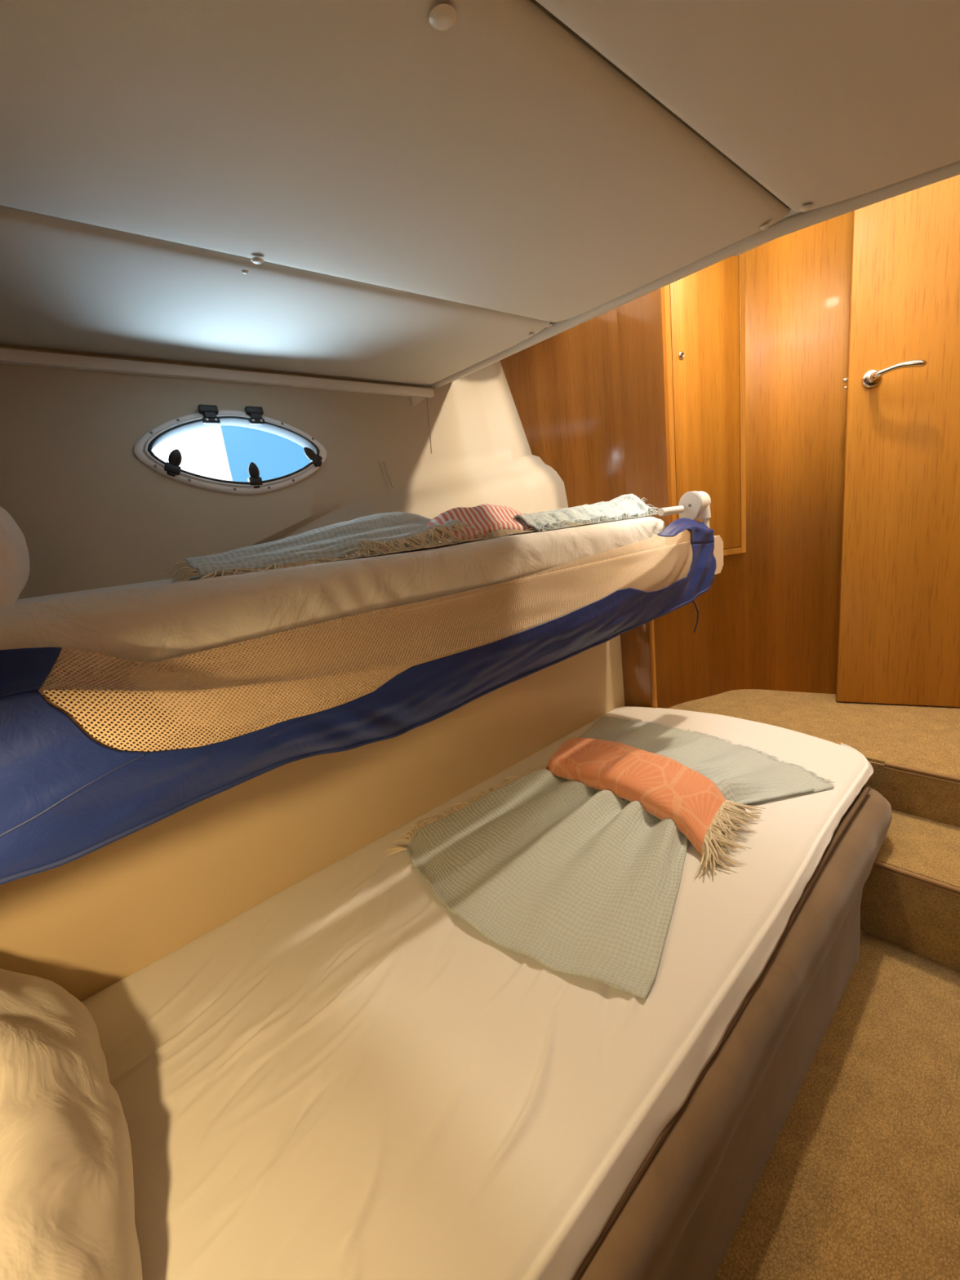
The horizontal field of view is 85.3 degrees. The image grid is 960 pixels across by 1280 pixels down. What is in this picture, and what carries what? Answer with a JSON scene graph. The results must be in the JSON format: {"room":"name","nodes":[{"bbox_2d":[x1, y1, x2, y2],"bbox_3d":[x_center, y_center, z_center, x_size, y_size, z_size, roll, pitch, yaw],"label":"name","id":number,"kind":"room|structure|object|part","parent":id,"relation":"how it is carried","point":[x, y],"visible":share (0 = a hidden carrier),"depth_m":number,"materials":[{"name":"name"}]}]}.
{"room":"boat cabin","nodes":[
{"label":"boat cabin","id":0,"kind":"room"},
{"bbox_2d":[0,345,624,1001],"bbox_3d":[-0.576,-0.357,1.292,2.550,2.231,0.523,-17,16,-39],"label":"wall","id":1,"kind":"structure","parent":0,"point":[90,514],"depth_m":1.18,"materials":[{"name":"beige paint"}]},
{"bbox_2d":[0,347,434,398],"bbox_3d":[-0.885,-0.592,1.087,1.940,0.052,0.057,-17,16,-39],"label":"trim","id":2,"kind":"structure","parent":1,"relation":"attached to","point":[7,356],"depth_m":1.23,"materials":[{"name":"white"}]},
{"bbox_2d":[133,404,326,493],"bbox_3d":[-0.597,-0.469,1.295,0.458,0.217,0.084,-17,16,-39],"label":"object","id":3,"kind":"structure","parent":1,"relation":"in","point":[207,415],"depth_m":1.27,"materials":[{"name":"white metal"}]},
{"bbox_3d":[-0.692,-0.412,1.181,0.029,0.039,0.015,-17,16,-39],"label":"knob","id":4,"kind":"part","parent":3,"relation":"part of","materials":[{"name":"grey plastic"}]},
{"bbox_3d":[-0.560,-0.418,1.288,0.027,0.041,0.015,-17,16,-39],"label":"knob","id":5,"kind":"part","parent":3,"relation":"part of","materials":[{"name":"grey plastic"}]},
{"bbox_3d":[-0.452,-0.495,1.388,0.035,0.034,0.016,-17,16,-39],"label":"knob","id":6,"kind":"part","parent":3,"relation":"part of","materials":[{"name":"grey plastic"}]},
{"bbox_2d":[408,395,425,406],"bbox_3d":[-0.193,-0.774,1.669,0.085,0.061,0.028,-17,16,-39],"label":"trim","id":7,"kind":"structure","parent":1,"relation":"attached to","point":[415,400],"depth_m":1.65,"materials":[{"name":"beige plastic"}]},
{"bbox_2d":[430,160,959,389],"bbox_3d":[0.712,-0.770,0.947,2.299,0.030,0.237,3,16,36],"label":"trim","id":8,"kind":"structure","parent":1,"relation":"attached to","point":[800,220],"depth_m":0.97,"materials":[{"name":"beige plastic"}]},
{"bbox_2d":[0,0,959,386],"bbox_3d":[0.024,-0.585,0.427,2.446,0.049,2.355,-17,16,-39],"label":"ceiling","id":9,"kind":"structure","parent":0,"point":[481,153],"depth_m":0.66,"materials":[{"name":"white paint"}]},
{"bbox_2d":[499,286,673,545],"bbox_3d":[0.231,-0.964,1.828,0.813,1.430,0.096,0,14,29],"label":"wall","id":10,"kind":"structure","parent":0,"point":[590,397],"depth_m":1.79,"materials":[{"name":"brown wood"}]},
{"bbox_2d":[620,622,652,707],"bbox_3d":[0.568,0.005,1.952,0.020,0.600,0.175,-17,16,-39],"label":"wall","id":11,"kind":"structure","parent":0,"point":[635,644],"depth_m":1.95,"materials":[{"name":"brown wood"}]},
{"bbox_2d":[648,619,657,707],"bbox_3d":[0.621,0.007,1.881,0.018,0.605,0.018,-17,16,-39],"label":"trim","id":12,"kind":"structure","parent":11,"relation":"attached to","point":[651,636],"depth_m":1.89,"materials":[{"name":"brown wood"}]},
{"bbox_2d":[653,211,853,708],"bbox_3d":[1.599,-0.753,1.518,2.178,2.020,0.323,-2,13,21],"label":"wall","id":13,"kind":"structure","parent":0,"point":[769,620],"depth_m":1.89,"materials":[{"name":"brown wood"}]},
{"bbox_2d":[664,252,746,555],"bbox_3d":[0.789,-0.825,1.834,0.342,1.071,0.034,-11,13,-16],"label":"door","id":14,"kind":"structure","parent":13,"relation":"in","point":[705,308],"depth_m":1.81,"materials":[{"name":"brown wood"}]},
{"bbox_2d":[835,174,959,706],"bbox_3d":[1.528,-0.625,1.490,0.812,1.760,0.109,0,14,28],"label":"door","id":15,"kind":"structure","parent":13,"relation":"in","point":[899,631],"depth_m":1.64,"materials":[{"name":"brown wood"}]},
{"bbox_3d":[1.209,-0.808,1.602,0.052,0.052,0.046,0,14,28],"label":"handle","id":16,"kind":"part","parent":15,"relation":"part of","materials":[{"name":"silver metal"}]},
{"bbox_3d":[1.242,-0.805,1.548,0.132,0.033,0.029,5,17,41],"label":"lever","id":17,"kind":"part","parent":15,"relation":"part of","materials":[{"name":"silver metal"}]},
{"bbox_2d":[733,208,799,256],"bbox_3d":[0.923,-1.118,0.491,0.020,0.790,1.340,-17,16,-39],"label":"trim","id":18,"kind":"structure","parent":0,"point":[791,212],"depth_m":1.04,"materials":[{"name":"white"}]},
{"bbox_2d":[713,929,959,1279],"bbox_3d":[0.582,0.859,1.173,3.550,0.040,2.420,-17,16,-39],"label":"floor","id":19,"kind":"structure","parent":0,"point":[860,1180],"depth_m":0.91,"materials":[{"name":"carpet"}]},
{"bbox_2d":[577,784,892,1279],"bbox_3d":[0.196,0.754,0.969,2.000,0.342,0.557,-17,16,-39],"label":"base","id":20,"kind":"object","parent":19,"relation":"on","point":[680,1220],"visible":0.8,"depth_m":0.81,"materials":[{"name":"brown fabric"}]},
{"bbox_2d":[80,706,874,1279],"bbox_3d":[0.115,0.545,1.107,2.141,0.105,0.835,-17,16,-39],"label":"mattress","id":21,"kind":"object","parent":20,"relation":"on","point":[342,1077],"visible":0.72,"depth_m":0.75,"materials":[{"name":"beige fabric"}]},
{"bbox_2d":[0,968,142,1279],"bbox_3d":[-0.624,0.581,0.575,0.356,0.373,0.640,-17,16,-39],"label":"pillow","id":22,"kind":"object","parent":21,"relation":"on","point":[67,1197],"visible":1,"depth_m":0.55,"materials":[{"name":"white fabric"}]},
{"bbox_2d":[382,715,834,999],"bbox_3d":[0.342,0.396,1.331,1.066,0.056,0.771,-17,16,-39],"label":"blanket","id":23,"kind":"object","parent":21,"relation":"on","point":[574,877],"visible":0.78,"depth_m":1.14,"materials":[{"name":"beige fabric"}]},
{"bbox_2d":[546,737,765,878],"bbox_3d":[0.423,0.366,1.357,0.299,0.077,0.662,-13,14,-24],"label":"towel","id":24,"kind":"object","parent":21,"relation":"on","point":[665,788],"visible":0.99,"depth_m":1.27,"materials":[{"name":"orange fabric"}]},
{"bbox_2d":[667,688,959,971],"bbox_3d":[1.544,0.436,1.633,1.352,0.358,1.900,-17,16,-39],"label":"carpeted steps","id":25,"kind":"structure","parent":19,"relation":"on","point":[910,898],"depth_m":1.41,"materials":[{"name":"carpet"}]},
{"bbox_3d":[-0.605,-0.011,0.023,0.020,2.420,2.480,-17,16,-39],"label":"wall","id":26,"kind":"structure","parent":0,"visible":0},
{"bbox_2d":[40,535,723,751],"bbox_3d":[-0.140,-0.052,1.137,2.077,0.116,0.417,-17,16,-39],"label":"mesh netting","id":27,"kind":"object","parent":26,"relation":"attached to","point":[718,543],"visible":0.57,"depth_m":0.77,"materials":[{"name":"beige"}]},
{"bbox_2d":[0,516,666,686],"bbox_3d":[-0.261,-0.122,1.083,1.862,0.114,0.453,-17,16,-39],"label":"mattress","id":28,"kind":"object","parent":27,"relation":"on","point":[150,621],"visible":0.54,"depth_m":0.78,"materials":[{"name":"beige fabric"}]},
{"bbox_2d":[0,506,30,607],"bbox_3d":[-0.793,-0.147,0.721,0.243,0.262,0.320,-17,16,-39],"label":"pillow","id":29,"kind":"object","parent":28,"relation":"on","point":[15,566],"visible":0.88,"depth_m":0.71,"materials":[{"name":"white fabric"}]},
{"bbox_2d":[163,511,503,582],"bbox_3d":[-0.259,-0.213,1.056,0.708,0.085,0.330,-17,16,-39],"label":"cloth","id":30,"kind":"object","parent":28,"relation":"on","point":[384,533],"visible":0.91,"depth_m":0.99,"materials":[{"name":"beige fabric"}]},
{"bbox_2d":[425,504,591,539],"bbox_3d":[0.041,-0.298,1.288,0.591,0.080,0.322,-17,16,-39],"label":"striped towel","id":31,"kind":"object","parent":28,"relation":"on","point":[492,519],"visible":0.69,"depth_m":1.20,"materials":[{"name":"red fabric"}]},
{"bbox_2d":[513,493,658,531],"bbox_3d":[0.249,-0.352,1.445,0.535,0.068,0.296,-17,16,-39],"label":"cloth","id":32,"kind":"object","parent":28,"relation":"on","point":[629,505],"visible":0.91,"depth_m":1.41,"materials":[{"name":"white fabric"}]},
{"bbox_2d":[0,491,716,884],"bbox_3d":[-0.026,-0.024,0.932,1.975,0.390,0.122,-18,17,-41],"label":"bunk","id":33,"kind":"object","parent":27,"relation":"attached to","point":[66,796],"visible":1,"depth_m":0.69,"materials":[{"name":"blue"}]},
{"bbox_3d":[0.063,-0.072,0.997,1.406,0.150,0.066,-17,16,-39],"label":"panel","id":34,"kind":"part","parent":33,"relation":"part of","materials":[{"name":"beige fabric"}]},
{"bbox_3d":[0.605,-0.070,1.466,0.026,0.102,0.008,-12,14,-21],"label":"cord","id":35,"kind":"part","parent":33,"relation":"part of","materials":[{"name":"blue plastic"}]},
{"bbox_3d":[0.643,-0.397,1.539,0.046,0.081,0.068,-17,16,-39],"label":"hinge arm","id":36,"kind":"part","parent":33,"relation":"part of","materials":[{"name":"white plastic"}]},
{"label":"outside","id":37,"kind":"structure","parent":0,"visible":0},
{"bbox_2d":[151,426,233,480],"bbox_3d":[-8.220,1.028,-1.199,17.860,3.912,0.950,-17,16,-39],"label":"boat hull","id":38,"kind":"object","parent":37,"point":[203,451],"visible":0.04,"depth_m":3.60,"materials":[{"name":"white"}]}
]}

